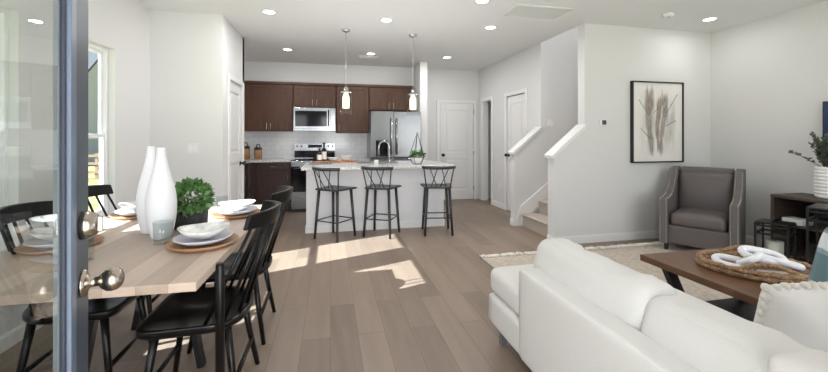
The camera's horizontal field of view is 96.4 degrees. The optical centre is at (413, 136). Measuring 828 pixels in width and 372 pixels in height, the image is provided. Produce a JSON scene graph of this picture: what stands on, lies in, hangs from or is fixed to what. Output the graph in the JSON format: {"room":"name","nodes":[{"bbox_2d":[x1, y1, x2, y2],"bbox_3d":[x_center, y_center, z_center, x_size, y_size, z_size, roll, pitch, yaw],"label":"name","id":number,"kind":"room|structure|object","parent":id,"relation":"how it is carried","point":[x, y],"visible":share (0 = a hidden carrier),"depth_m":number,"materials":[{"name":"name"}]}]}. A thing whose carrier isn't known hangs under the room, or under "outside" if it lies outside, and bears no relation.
{"room":"open-plan living room","nodes":[
{"label":"open-plan living room","id":0,"kind":"room"},
{"bbox_2d":[0,0,149,336],"bbox_3d":[-2.799,-0.050,3.182,0.120,2.740,7.640,0,0,-13],"label":"wall","id":1,"kind":"structure","parent":0,"point":[122,27],"depth_m":2.65,"materials":[{"name":"white paint"}]},
{"bbox_2d":[0,7,7,250],"bbox_3d":[-2.518,-0.039,2.015,0.145,1.562,0.820,0,0,-13],"label":"window","id":2,"kind":"structure","parent":1,"relation":"in","point":[3,12],"depth_m":2.35,"materials":[{"name":"white plastic"}]},
{"bbox_2d":[0,322,43,353],"bbox_3d":[-2.096,1.270,2.075,0.764,0.100,4.770,0,0,-13],"label":"baseboard","id":3,"kind":"structure","parent":1,"relation":"attached to","point":[9,339],"depth_m":2.34,"materials":[{"name":"white paint"}]},
{"bbox_2d":[88,42,107,215],"bbox_3d":[-2.760,-0.039,3.088,0.145,1.562,0.820,0,0,-13],"label":"window","id":4,"kind":"structure","parent":1,"relation":"in","point":[102,52],"depth_m":3.42,"materials":[{"name":"white plastic"}]},
{"bbox_2d":[150,10,243,205],"bbox_3d":[-2.706,-0.050,4.746,0.750,2.740,1.090,0,0,-13],"label":"wall","id":5,"kind":"structure","parent":0,"point":[192,55],"depth_m":4.23,"materials":[{"name":"white paint"}]},
{"bbox_2d":[187,143,197,153],"bbox_3d":[-2.524,0.130,4.222,0.115,0.116,0.010,0,0,-13],"label":"light switch","id":6,"kind":"object","parent":5,"relation":"attached to","point":[191,147],"visible":1,"depth_m":4.22,"materials":[{"name":"white plastic"}]},
{"bbox_2d":[228,73,245,200],"bbox_3d":[-2.342,0.272,4.894,0.120,2.097,0.814,0,0,-13],"label":"door","id":7,"kind":"structure","parent":5,"relation":"in","point":[234,90],"depth_m":4.93,"materials":[{"name":"white paint"}]},
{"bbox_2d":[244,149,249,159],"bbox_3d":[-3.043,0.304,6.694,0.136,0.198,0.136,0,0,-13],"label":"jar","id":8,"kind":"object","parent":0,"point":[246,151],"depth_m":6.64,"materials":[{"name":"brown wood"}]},
{"bbox_2d":[254,150,261,158],"bbox_3d":[-2.838,0.314,6.740,0.136,0.178,0.136,0,0,-13],"label":"jar","id":9,"kind":"object","parent":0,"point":[257,153],"depth_m":6.68,"materials":[{"name":"brown wood"}]},
{"bbox_2d":[244,61,490,199],"bbox_3d":[-0.315,-0.050,7.597,6.670,2.740,0.120,0,0,-13],"label":"wall","id":10,"kind":"structure","parent":0,"point":[442,84],"depth_m":7.53,"materials":[{"name":"white paint"}]},
{"bbox_2d":[245,84,293,131],"bbox_3d":[-2.651,-0.530,6.815,0.824,0.850,0.358,0,0,-13],"label":"upper cabinet","id":11,"kind":"object","parent":10,"relation":"attached to","point":[268,107],"visible":1,"depth_m":6.67,"materials":[{"name":"brown wood"}]},
{"bbox_2d":[244,81,413,88],"bbox_3d":[-1.547,-0.981,7.083,3.100,0.048,0.323,0,0,-13],"label":"crown molding","id":12,"kind":"structure","parent":11,"relation":"attached to","point":[245,82],"depth_m":6.90,"materials":[{"name":"brown wood"}]},
{"bbox_2d":[244,131,366,158],"bbox_3d":[-1.789,0.155,7.199,3.620,0.530,0.008,0,0,-13],"label":"backsplash","id":13,"kind":"structure","parent":10,"relation":"attached to","point":[267,140],"depth_m":7.09,"materials":[{"name":"tile"}]},
{"bbox_2d":[293,85,335,107],"bbox_3d":[-1.870,-0.749,6.992,0.762,0.413,0.358,0,0,-13],"label":"upper cabinet","id":14,"kind":"object","parent":10,"relation":"attached to","point":[305,96],"visible":0.96,"depth_m":6.85,"materials":[{"name":"brown wood"}]},
{"bbox_2d":[293,107,335,130],"bbox_3d":[-1.861,-0.326,6.953,0.754,0.427,0.438,0,0,-13],"label":"microwave","id":15,"kind":"object","parent":14,"relation":"attached to","point":[304,119],"visible":1,"depth_m":6.79,"materials":[{"name":"silver metal"}]},
{"bbox_2d":[336,86,368,132],"bbox_3d":[-1.192,-0.515,7.145,0.612,0.880,0.358,0,0,-13],"label":"upper cabinet","id":16,"kind":"object","parent":10,"relation":"attached to","point":[355,119],"visible":0.98,"depth_m":7.02,"materials":[{"name":"brown wood"}]},
{"bbox_2d":[369,87,411,111],"bbox_3d":[-0.474,-0.733,7.307,0.844,0.445,0.358,0,0,-13],"label":"upper cabinet","id":17,"kind":"object","parent":10,"relation":"attached to","point":[380,99],"visible":0.96,"depth_m":7.16,"materials":[{"name":"brown wood"}]},
{"bbox_2d":[436,100,475,199],"bbox_3d":[0.906,0.277,7.750,0.874,2.087,0.120,0,0,-13],"label":"door","id":18,"kind":"structure","parent":10,"relation":"in","point":[455,122],"depth_m":7.79,"materials":[{"name":"white paint"}]},
{"bbox_2d":[0,198,812,371],"bbox_3d":[1.381,1.380,4.125,8.690,0.120,7.640,0,0,-13],"label":"floor","id":19,"kind":"structure","parent":0,"point":[409,301],"depth_m":2.81,"materials":[{"name":"brown wood"}]},
{"bbox_2d":[0,201,148,371],"bbox_3d":[-1.825,0.839,1.987,0.601,0.967,0.482,0,0,-13],"label":"dining chair","id":20,"kind":"object","parent":19,"relation":"on","point":[102,309],"visible":0.51,"depth_m":1.86,"materials":[{"name":"black paint"}]},
{"bbox_2d":[53,0,124,371],"bbox_3d":[-0.536,0.300,0.520,0.098,2.020,0.910,0,0,-30],"label":"door","id":21,"kind":"structure","parent":19,"relation":"on","point":[73,224],"depth_m":0.75,"materials":[{"name":"grey paint"}]},
{"bbox_2d":[88,185,161,314],"bbox_3d":[-2.129,0.839,2.697,0.601,0.967,0.482,0,0,-13],"label":"dining chair","id":22,"kind":"object","parent":19,"relation":"on","point":[93,190],"visible":0.07,"depth_m":2.77,"materials":[{"name":"black paint"}]},
{"bbox_2d":[0,205,261,371],"bbox_3d":[-1.534,0.941,2.150,1.075,0.762,1.690,0,0,-11],"label":"dining table","id":23,"kind":"object","parent":19,"relation":"on","point":[148,268],"visible":0.44,"depth_m":1.64,"materials":[{"name":"brown wood"}]},
{"bbox_2d":[13,234,103,255],"bbox_3d":[-1.800,0.548,1.890,0.336,0.022,0.336,0,0,-13],"label":"charger plate","id":24,"kind":"object","parent":23,"relation":"on","point":[22,249],"visible":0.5,"depth_m":1.81,"materials":[{"name":"brown wood"}]},
{"bbox_2d":[22,235,94,247],"bbox_3d":[-1.800,0.526,1.890,0.276,0.026,0.276,0,0,-13],"label":"dinner plate","id":25,"kind":"object","parent":24,"relation":"on","point":[34,242],"visible":0.36,"depth_m":1.84,"materials":[{"name":"grey ceramic"}]},
{"bbox_2d":[28,226,52,241],"bbox_3d":[-1.800,0.490,1.890,0.244,0.056,0.244,0,0,-13],"label":"shallow bowl","id":26,"kind":"object","parent":25,"relation":"on","point":[45,233],"visible":0.34,"depth_m":1.85,"materials":[{"name":"white ceramic"}]},
{"bbox_2d":[109,213,136,219],"bbox_3d":[-1.958,0.548,2.634,0.336,0.022,0.336,0,0,-13],"label":"charger plate","id":27,"kind":"object","parent":23,"relation":"on","point":[115,216],"visible":0.32,"depth_m":2.49,"materials":[{"name":"brown wood"}]},
{"bbox_2d":[114,209,135,215],"bbox_3d":[-1.958,0.526,2.634,0.276,0.026,0.276,0,0,-13],"label":"dinner plate","id":28,"kind":"object","parent":27,"relation":"on","point":[123,212],"visible":0.41,"depth_m":2.57,"materials":[{"name":"grey ceramic"}]},
{"bbox_2d":[118,201,135,210],"bbox_3d":[-1.958,0.490,2.634,0.244,0.056,0.244,0,0,-13],"label":"shallow bowl","id":29,"kind":"object","parent":28,"relation":"on","point":[129,206],"visible":0.39,"depth_m":2.56,"materials":[{"name":"white ceramic"}]},
{"bbox_2d":[136,146,155,233],"bbox_3d":[-1.540,0.306,2.169,0.146,0.505,0.146,0,0,-13],"label":"bottle vase","id":30,"kind":"object","parent":23,"relation":"on","point":[150,158],"visible":0.56,"depth_m":2.11,"materials":[{"name":"white ceramic"}]},
{"bbox_2d":[145,148,176,239],"bbox_3d":[-1.401,0.309,2.054,0.146,0.500,0.146,0,0,-13],"label":"bottle vase","id":31,"kind":"object","parent":23,"relation":"on","point":[161,197],"visible":1,"depth_m":2.01,"materials":[{"name":"white ceramic"}]},
{"bbox_2d":[174,209,208,230],"bbox_3d":[-1.376,0.507,2.283,0.167,0.103,0.167,0,0,-13],"label":"pot","id":32,"kind":"object","parent":23,"relation":"on","point":[196,216],"depth_m":2.21,"materials":[{"name":"black"}]},
{"bbox_2d":[174,176,215,230],"bbox_3d":[-1.374,0.400,2.283,0.282,0.318,0.282,0,0,-13],"label":"boxwood","id":33,"kind":"object","parent":23,"relation":"on","point":[188,213],"visible":0.85,"depth_m":2.22,"materials":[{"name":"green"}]},
{"bbox_2d":[165,233,238,252],"bbox_3d":[-1.097,0.548,1.931,0.336,0.022,0.336,0,0,-13],"label":"charger plate","id":34,"kind":"object","parent":23,"relation":"on","point":[175,247],"visible":0.63,"depth_m":1.85,"materials":[{"name":"brown wood"}]},
{"bbox_2d":[172,229,232,245],"bbox_3d":[-1.097,0.526,1.931,0.276,0.026,0.276,0,0,-13],"label":"dinner plate","id":35,"kind":"object","parent":34,"relation":"on","point":[180,239],"visible":0.73,"depth_m":1.91,"materials":[{"name":"grey ceramic"}]},
{"bbox_2d":[177,221,229,239],"bbox_3d":[-1.097,0.490,1.931,0.244,0.056,0.244,0,0,-13],"label":"shallow bowl","id":36,"kind":"object","parent":35,"relation":"on","point":[207,230],"visible":1,"depth_m":1.97,"materials":[{"name":"white ceramic"}]},
{"bbox_2d":[210,208,260,218],"bbox_3d":[-1.271,0.548,2.655,0.336,0.022,0.336,0,0,-13],"label":"charger plate","id":37,"kind":"object","parent":23,"relation":"on","point":[216,215],"visible":0.44,"depth_m":2.58,"materials":[{"name":"brown wood"}]},
{"bbox_2d":[215,205,257,214],"bbox_3d":[-1.271,0.526,2.655,0.276,0.026,0.276,0,0,-13],"label":"dinner plate","id":38,"kind":"object","parent":37,"relation":"on","point":[251,208],"visible":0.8,"depth_m":2.63,"materials":[{"name":"grey ceramic"}]},
{"bbox_2d":[218,199,255,210],"bbox_3d":[-1.271,0.490,2.655,0.244,0.056,0.244,0,0,-13],"label":"shallow bowl","id":39,"kind":"object","parent":38,"relation":"on","point":[236,205],"visible":1,"depth_m":2.67,"materials":[{"name":"white ceramic"}]},
{"bbox_2d":[135,200,280,371],"bbox_3d":[-0.997,0.839,1.886,0.601,0.967,0.524,0,0,-13],"label":"dining chair","id":40,"kind":"object","parent":19,"relation":"on","point":[205,310],"visible":0.97,"depth_m":1.80,"materials":[{"name":"black paint"}]},
{"bbox_2d":[187,186,292,353],"bbox_3d":[-1.145,0.839,2.545,0.601,0.967,0.482,0,0,-13],"label":"dining chair","id":41,"kind":"object","parent":19,"relation":"on","point":[283,195],"visible":0.44,"depth_m":2.48,"materials":[{"name":"black paint"}]},
{"bbox_2d":[244,163,247,199],"bbox_3d":[-2.990,0.881,5.779,0.644,0.878,1.010,0,0,-13],"label":"base cabinet","id":42,"kind":"object","parent":19,"relation":"on","point":[246,165],"visible":0.13,"depth_m":6.12,"materials":[{"name":"brown wood"}]},
{"bbox_2d":[244,158,293,163],"bbox_3d":[-2.743,0.422,6.144,1.293,0.036,1.625,0,0,-13],"label":"countertop","id":43,"kind":"structure","parent":42,"relation":"on","point":[264,160],"depth_m":6.44,"materials":[{"name":"stone"}]},
{"bbox_2d":[244,142,249,159],"bbox_3d":[-3.043,0.249,6.694,0.136,0.307,0.136,0,0,-13],"label":"canister","id":44,"kind":"object","parent":43,"relation":"on","point":[246,148],"visible":0.65,"depth_m":6.65,"materials":[{"name":"black"}]},
{"bbox_2d":[254,144,261,158],"bbox_3d":[-2.838,0.264,6.740,0.136,0.277,0.136,0,0,-13],"label":"canister","id":45,"kind":"object","parent":43,"relation":"on","point":[257,150],"visible":0.96,"depth_m":6.69,"materials":[{"name":"black"}]},
{"bbox_2d":[251,162,291,211],"bbox_3d":[-2.544,0.881,6.690,0.662,0.878,0.648,0,0,-13],"label":"base cabinet","id":46,"kind":"object","parent":19,"relation":"on","point":[266,178],"visible":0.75,"depth_m":6.41,"materials":[{"name":"brown wood"}]},
{"bbox_2d":[291,143,334,211],"bbox_3d":[-1.833,0.720,6.802,0.762,1.200,0.722,0,0,-13],"label":"range","id":47,"kind":"object","parent":19,"relation":"on","point":[303,152],"visible":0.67,"depth_m":6.47,"materials":[{"name":"silver metal"}]},
{"bbox_2d":[291,158,328,160],"bbox_3d":[-1.834,0.408,6.806,0.762,0.012,0.575,0,0,-13],"label":"cooktop","id":48,"kind":"object","parent":47,"relation":"in","point":[295,159],"depth_m":6.61,"materials":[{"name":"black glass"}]},
{"bbox_2d":[312,166,356,242],"bbox_3d":[-1.064,0.853,4.827,0.460,0.937,0.511,0,0,27],"label":"bar stool","id":49,"kind":"object","parent":19,"relation":"on","point":[331,188],"visible":1,"depth_m":4.79,"materials":[{"name":"grey metal"}]},
{"bbox_2d":[301,160,454,233],"bbox_3d":[-0.572,0.861,5.622,2.110,0.918,1.180,0,0,-13],"label":"kitchen island","id":50,"kind":"object","parent":19,"relation":"on","point":[407,174],"visible":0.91,"depth_m":5.28,"materials":[{"name":"white paint"}]},
{"bbox_2d":[314,159,359,162],"bbox_3d":[-1.236,0.381,5.933,0.721,0.043,0.200,0,0,-13],"label":"serving board","id":51,"kind":"object","parent":50,"relation":"on","point":[357,159],"visible":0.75,"depth_m":5.86,"materials":[{"name":"brown wood"}]},
{"bbox_2d":[322,142,326,160],"bbox_3d":[-1.436,0.233,5.909,0.076,0.290,0.076,0,0,-13],"label":"glass bottle","id":52,"kind":"object","parent":51,"relation":"on","point":[324,153],"visible":0.98,"depth_m":5.88,"materials":[{"name":"black"}]},
{"bbox_2d":[377,141,392,163],"bbox_3d":[-0.437,0.228,5.626,0.244,0.349,0.056,0,0,10],"label":"faucet","id":53,"kind":"object","parent":50,"relation":"on","point":[389,160],"visible":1,"depth_m":5.61,"materials":[{"name":"silver metal"}]},
{"bbox_2d":[409,132,425,163],"bbox_3d":[0.052,0.165,5.508,0.271,0.471,0.284,0,0,-13],"label":"terrarium","id":54,"kind":"object","parent":50,"relation":"on","point":[415,160],"visible":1,"depth_m":5.46,"materials":[{"name":"black metal"}]},
{"bbox_2d":[361,166,401,238],"bbox_3d":[-0.451,0.853,4.965,0.460,0.937,0.511,0,0,16],"label":"bar stool","id":55,"kind":"object","parent":19,"relation":"on","point":[375,187],"visible":1,"depth_m":4.89,"materials":[{"name":"grey metal"}]},
{"bbox_2d":[367,111,420,160],"bbox_3d":[-0.396,0.427,7.077,0.920,1.785,0.799,0,0,-13],"label":"refrigerator","id":56,"kind":"object","parent":19,"relation":"on","point":[399,129],"visible":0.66,"depth_m":6.75,"materials":[{"name":"grey metal"}]},
{"bbox_2d":[420,166,455,235],"bbox_3d":[0.323,0.853,5.072,0.460,0.937,0.511,0,0,-4],"label":"bar stool","id":57,"kind":"object","parent":19,"relation":"on","point":[447,186],"visible":1,"depth_m":4.96,"materials":[{"name":"black metal"}]},
{"bbox_2d":[522,200,547,236],"bbox_3d":[2.860,0.465,5.340,2.420,1.710,0.830,0,0,-13],"label":"staircase","id":58,"kind":"structure","parent":19,"relation":"on","point":[537,222],"depth_m":5.26,"materials":[{"name":"carpet"}]},
{"bbox_2d":[479,241,733,300],"bbox_3d":[2.479,1.306,2.990,2.964,0.036,2.947,0,0,-13],"label":"area rug","id":59,"kind":"object","parent":19,"relation":"on","point":[628,255],"visible":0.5,"depth_m":3.98,"materials":[{"name":"fabric"}]},
{"bbox_2d":[659,165,745,250],"bbox_3d":[3.373,0.843,4.326,0.769,0.962,0.710,0,0,-44],"label":"armchair","id":60,"kind":"object","parent":59,"relation":"on","point":[700,207],"visible":0.95,"depth_m":4.27,"materials":[{"name":"grey fabric"}]},
{"bbox_2d":[670,207,728,231],"bbox_3d":[3.334,0.945,4.288,0.630,0.194,0.510,0,0,-44],"label":"seat cushion","id":61,"kind":"object","parent":60,"relation":"on","point":[682,219],"depth_m":4.13,"materials":[{"name":"grey fabric"}]},
{"bbox_2d":[678,171,733,212],"bbox_3d":[3.544,0.680,4.494,0.250,0.500,0.540,0,0,-44],"label":"cushion","id":62,"kind":"object","parent":60,"relation":"on","point":[710,190],"depth_m":4.42,"materials":[{"name":"grey fabric"}]},
{"bbox_2d":[640,248,771,321],"bbox_3d":[2.158,1.092,2.337,0.760,0.445,1.010,0,0,-13],"label":"coffee table","id":63,"kind":"object","parent":59,"relation":"on","point":[745,292],"visible":0.28,"depth_m":2.46,"materials":[{"name":"brown wood"}]},
{"bbox_2d":[705,298,756,321],"bbox_3d":[2.169,1.177,2.289,0.600,0.025,0.710,0,0,-13],"label":"shelf","id":64,"kind":"object","parent":63,"relation":"attached to","point":[745,310],"depth_m":2.53,"materials":[{"name":"black wood"}]},
{"bbox_2d":[695,245,811,283],"bbox_3d":[2.226,0.815,2.399,0.589,0.117,0.567,0,0,-13],"label":"tray","id":65,"kind":"object","parent":63,"relation":"on","point":[703,258],"visible":0.47,"depth_m":2.26,"materials":[{"name":"brown wicker"}]},
{"bbox_2d":[711,245,805,270],"bbox_3d":[2.213,0.793,2.396,0.473,0.137,0.197,0,0,12],"label":"ornament","id":66,"kind":"object","parent":65,"relation":"on","point":[761,255],"visible":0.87,"depth_m":2.37,"materials":[{"name":"white"}]},
{"bbox_2d":[753,262,809,274],"bbox_3d":[2.321,0.840,2.364,0.290,0.032,0.200,0,0,21],"label":"book","id":67,"kind":"object","parent":65,"relation":"on","point":[806,271],"visible":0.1,"depth_m":2.29,"materials":[{"name":"white paper"}]},
{"bbox_2d":[754,217,796,259],"bbox_3d":[3.630,1.055,3.720,0.257,0.502,0.257,0,0,-33],"label":"lantern","id":68,"kind":"object","parent":59,"relation":"on","point":[774,221],"visible":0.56,"depth_m":3.68,"materials":[{"name":"black metal"}]},
{"bbox_2d":[766,239,783,254],"bbox_3d":[3.630,1.145,3.720,0.130,0.221,0.130,0,0,-13],"label":"candle","id":69,"kind":"object","parent":68,"relation":"on","point":[771,244],"visible":0.64,"depth_m":3.68,"materials":[{"name":"beige wax"}]},
{"bbox_2d":[806,203,827,262],"bbox_3d":[3.678,0.959,3.188,0.357,0.694,0.357,0,0,-33],"label":"lantern","id":70,"kind":"object","parent":59,"relation":"on","point":[818,206],"visible":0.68,"depth_m":3.24,"materials":[{"name":"black metal"}]},
{"bbox_2d":[489,238,811,371],"bbox_3d":[1.639,0.940,1.612,1.922,0.760,2.104,0,0,-13],"label":"sofa","id":71,"kind":"object","parent":19,"relation":"on","point":[575,308],"visible":0.98,"depth_m":1.47,"materials":[{"name":"white fabric"}]},
{"bbox_2d":[491,262,639,314],"bbox_3d":[0.976,0.928,2.326,0.908,0.189,0.420,0,0,-13],"label":"cushion","id":72,"kind":"object","parent":71,"relation":"on","point":[504,280],"depth_m":2.24,"materials":[{"name":"white fabric"}]},
{"bbox_2d":[533,238,676,331],"bbox_3d":[0.864,0.710,1.776,0.278,0.301,0.771,0,0,-13],"label":"cushion","id":73,"kind":"object","parent":71,"relation":"on","point":[626,296],"depth_m":1.60,"materials":[{"name":"white fabric"}]},
{"bbox_2d":[641,295,811,371],"bbox_3d":[1.036,0.714,1.028,0.296,0.294,0.826,0,0,-13],"label":"cushion","id":74,"kind":"object","parent":71,"relation":"on","point":[701,338],"depth_m":1.15,"materials":[{"name":"white fabric"}]},
{"bbox_2d":[753,281,827,352],"bbox_3d":[1.533,0.687,1.393,0.555,0.331,0.165,0,0,-4],"label":"throw pillow","id":75,"kind":"object","parent":71,"relation":"on","point":[799,311],"visible":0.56,"depth_m":1.32,"materials":[{"name":"white fabric"}]},
{"bbox_2d":[768,349,827,371],"bbox_3d":[0.994,0.578,0.819,0.170,0.100,0.280,0,0,-13],"label":"sofa arm","id":76,"kind":"object","parent":71,"relation":"on","point":[805,360],"visible":1,"depth_m":0.90,"materials":[{"name":"white fabric"}]},
{"bbox_2d":[807,227,827,281],"bbox_3d":[2.015,0.630,1.654,0.491,0.471,0.173,0,0,-3],"label":"throw pillow","id":77,"kind":"object","parent":71,"relation":"on","point":[819,270],"visible":0.49,"depth_m":1.64,"materials":[{"name":"fabric"}]},
{"bbox_2d":[770,193,827,260],"bbox_3d":[4.233,0.965,3.149,0.445,0.710,1.780,0,0,-13],"label":"media console","id":78,"kind":"object","parent":19,"relation":"on","point":[782,204],"visible":0.45,"depth_m":3.96,"materials":[{"name":"brown wood"}]},
{"bbox_2d":[782,216,812,225],"bbox_3d":[3.977,0.874,3.840,0.150,0.060,0.180,0,0,-13],"label":"media box","id":79,"kind":"object","parent":78,"relation":"on","point":[799,221],"visible":0.76,"depth_m":3.79,"materials":[{"name":"white plastic"}]},
{"bbox_2d":[788,132,827,198],"bbox_3d":[4.061,0.276,3.724,0.402,0.666,0.215,0,0,35],"label":"ribbed planter","id":80,"kind":"object","parent":78,"relation":"on","point":[820,181],"visible":1,"depth_m":3.68,"materials":[{"name":"white ceramic"}]},
{"bbox_2d":[790,222,827,232],"bbox_3d":[4.134,0.915,3.583,0.422,0.020,0.828,0,0,-13],"label":"shelf","id":81,"kind":"object","parent":78,"relation":"attached to","point":[822,226],"depth_m":3.71,"materials":[{"name":"brown wood"}]},
{"bbox_3d":[-1.176,0.881,6.999,0.593,0.878,0.648,0,0,-13],"label":"base cabinet","id":82,"kind":"object","parent":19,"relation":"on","visible":0},
{"bbox_2d":[338,157,369,160],"bbox_3d":[-1.175,0.422,7.011,0.602,0.036,0.625,0,0,-13],"label":"countertop","id":83,"kind":"structure","parent":82,"relation":"on","point":[352,158],"depth_m":6.95,"materials":[{"name":"stone"}]},
{"bbox_2d":[413,62,426,159],"bbox_3d":[0.115,-0.050,7.304,0.140,2.740,0.640,0,0,-13],"label":"wall","id":84,"kind":"structure","parent":0,"point":[420,70],"depth_m":7.00,"materials":[{"name":"white paint"}]},
{"bbox_2d":[136,0,827,70],"bbox_3d":[0.688,-1.470,3.969,7.270,0.100,7.640,0,0,-13],"label":"ceiling","id":85,"kind":"structure","parent":0,"point":[455,29],"depth_m":4.55,"materials":[{"name":"white paint"}]},
{"bbox_2d":[261,9,276,14],"bbox_3d":[-1.643,-1.415,4.191,0.170,0.009,0.170,0,0,-13],"label":"recessed light","id":86,"kind":"object","parent":85,"relation":"in","point":[265,11],"visible":1,"depth_m":4.18,"materials":[{"name":"white plastic"}]},
{"bbox_2d":[340,29,351,108],"bbox_3d":[-0.901,-0.860,4.902,0.166,1.119,0.166,0,0,-13],"label":"pendant lamp","id":87,"kind":"object","parent":85,"relation":"hanging from","point":[345,92],"visible":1,"depth_m":4.87,"materials":[{"name":"white glass"}]},
{"bbox_2d":[343,93,348,108],"bbox_3d":[-0.901,-0.480,4.902,0.090,0.200,0.090,0,0,-13],"label":"diffuser","id":88,"kind":"object","parent":87,"relation":"attached to","point":[345,97],"depth_m":4.87,"materials":[{"name":"beige glass"}]},
{"bbox_2d":[407,34,418,114],"bbox_3d":[-0.015,-0.860,5.153,0.166,1.119,0.166,0,0,-13],"label":"pendant lamp","id":89,"kind":"object","parent":85,"relation":"hanging from","point":[412,94],"visible":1,"depth_m":5.12,"materials":[{"name":"white glass"}]},
{"bbox_2d":[410,95,415,109],"bbox_3d":[-0.015,-0.480,5.153,0.090,0.200,0.090,0,0,-13],"label":"diffuser","id":90,"kind":"object","parent":89,"relation":"attached to","point":[412,99],"depth_m":5.11,"materials":[{"name":"beige glass"}]},
{"bbox_2d":[474,0,490,3],"bbox_3d":[0.710,-1.415,3.851,0.170,0.009,0.170,0,0,-13],"label":"recessed light","id":91,"kind":"object","parent":85,"relation":"in","point":[475,1],"visible":1,"depth_m":3.86,"materials":[{"name":"white plastic"}]},
{"bbox_2d":[499,3,575,20],"bbox_3d":[1.392,-1.413,4.210,0.730,0.011,0.420,0,0,-13],"label":"ceiling vent","id":92,"kind":"object","parent":85,"relation":"in","point":[523,11],"visible":1,"depth_m":4.19,"materials":[{"name":"white plastic"}]},
{"bbox_2d":[662,12,674,17],"bbox_3d":[2.942,-1.401,4.272,0.128,0.037,0.128,0,0,-13],"label":"smoke detector","id":93,"kind":"object","parent":85,"relation":"attached to","point":[670,14],"visible":1,"depth_m":4.24,"materials":[{"name":"white plastic"}]},
{"bbox_2d":[701,17,718,21],"bbox_3d":[3.557,-1.415,4.452,0.170,0.009,0.170,0,0,-13],"label":"recessed light","id":94,"kind":"object","parent":85,"relation":"in","point":[708,18],"visible":1,"depth_m":4.45,"materials":[{"name":"white plastic"}]},
{"bbox_2d":[479,45,535,209],"bbox_3d":[1.690,-0.050,6.819,0.120,2.740,2.280,0,0,-13],"label":"wall","id":95,"kind":"structure","parent":0,"point":[516,72],"depth_m":6.81,"materials":[{"name":"white paint"}]},
{"bbox_2d":[481,96,492,204],"bbox_3d":[1.527,0.259,7.500,0.138,2.122,0.564,0,0,-13],"label":"trim","id":96,"kind":"structure","parent":95,"relation":"attached to","point":[484,101],"depth_m":7.70,"materials":[{"name":"white paint"}]},
{"bbox_2d":[493,200,503,208],"bbox_3d":[1.141,1.270,6.859,2.570,0.100,1.031,0,0,36],"label":"baseboard","id":97,"kind":"structure","parent":95,"relation":"attached to","point":[495,203],"depth_m":6.94,"materials":[{"name":"white paint"}]},
{"bbox_2d":[504,88,526,210],"bbox_3d":[1.725,0.267,6.333,0.120,2.107,0.779,0,0,-13],"label":"door","id":98,"kind":"structure","parent":95,"relation":"in","point":[517,104],"depth_m":6.47,"materials":[{"name":"white paint"}]},
{"bbox_2d":[511,26,577,225],"bbox_3d":[3.398,-1.180,5.975,3.940,5.000,0.120,0,0,-13],"label":"wall","id":99,"kind":"structure","parent":0,"point":[557,56],"depth_m":5.61,"materials":[{"name":"white paint"}]},
{"bbox_2d":[508,126,540,154],"bbox_3d":[1.669,0.055,5.584,0.465,0.428,0.170,0,0,-13],"label":"trim","id":100,"kind":"structure","parent":99,"relation":"attached to","point":[536,130],"depth_m":5.54,"materials":[{"name":"white paint"}]},
{"bbox_2d":[517,182,547,225],"bbox_3d":[2.946,0.110,5.800,2.900,2.420,0.022,0,0,-13],"label":"trim","id":101,"kind":"structure","parent":99,"relation":"attached to","point":[529,206],"depth_m":5.52,"materials":[{"name":"white paint"}]},
{"bbox_2d":[548,23,710,236],"bbox_3d":[3.615,-1.180,5.014,3.940,5.000,0.130,0,0,-13],"label":"wall","id":102,"kind":"structure","parent":0,"point":[594,187],"depth_m":4.73,"materials":[{"name":"white paint"}]},
{"bbox_2d":[544,124,585,158],"bbox_3d":[1.886,0.055,4.624,0.465,0.428,0.180,0,0,-13],"label":"trim","id":103,"kind":"structure","parent":102,"relation":"attached to","point":[573,133],"depth_m":4.58,"materials":[{"name":"white paint"}]},
{"bbox_2d":[510,218,658,243],"bbox_3d":[2.749,1.270,5.321,2.414,0.100,1.138,0,0,-13],"label":"baseboard","id":104,"kind":"structure","parent":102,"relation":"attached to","point":[607,237],"depth_m":4.69,"materials":[{"name":"white paint"}]},
{"bbox_2d":[630,81,683,162],"bbox_3d":[3.174,-0.194,4.824,0.803,1.053,0.044,0,0,-13],"label":"framed print","id":105,"kind":"object","parent":102,"relation":"attached to","point":[656,108],"visible":1,"depth_m":4.81,"materials":[{"name":"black paper"}]},
{"bbox_2d":[711,1,827,238],"bbox_3d":[4.562,-0.050,3.044,0.120,2.740,4.130,0,0,-13],"label":"wall","id":106,"kind":"structure","parent":0,"point":[769,75],"depth_m":4.38,"materials":[{"name":"white paint"}]},
{"bbox_2d":[745,235,765,247],"bbox_3d":[4.474,1.270,3.127,0.014,0.100,3.930,0,0,-13],"label":"baseboard","id":107,"kind":"structure","parent":106,"relation":"attached to","point":[748,239],"depth_m":4.52,"materials":[{"name":"white paint"}]},
{"bbox_2d":[823,101,827,162],"bbox_3d":[4.433,0.015,3.192,0.062,0.770,1.375,0,0,-13],"label":"television","id":108,"kind":"object","parent":106,"relation":"attached to","point":[825,103],"visible":0.44,"depth_m":3.83,"materials":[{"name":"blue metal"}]},
{"label":"outside","id":109,"kind":"structure","parent":0,"visible":0},
{"bbox_2d":[88,165,98,210],"bbox_3d":[-21.711,1.575,5.352,80.000,0.190,100.000,0,0,-13],"label":"ground","id":110,"kind":"structure","parent":109,"point":[91,177],"depth_m":11.78,"materials":[{"name":"green plant"}]},
{"bbox_2d":[88,50,98,161],"bbox_3d":[-24.650,-4.130,25.192,11.500,11.220,17.700,0,0,-13],"label":"house","id":111,"kind":"structure","parent":110,"relation":"on","point":[93,143],"depth_m":20.75,"materials":[{"name":"white"}]},
{"bbox_2d":[88,153,98,179],"bbox_3d":[-11.114,1.025,12.905,6.400,0.910,0.130,0,0,-13],"label":"fence","id":112,"kind":"object","parent":110,"relation":"on","point":[96,163],"visible":0.22,"depth_m":12.87,"materials":[{"name":"brown wood"}]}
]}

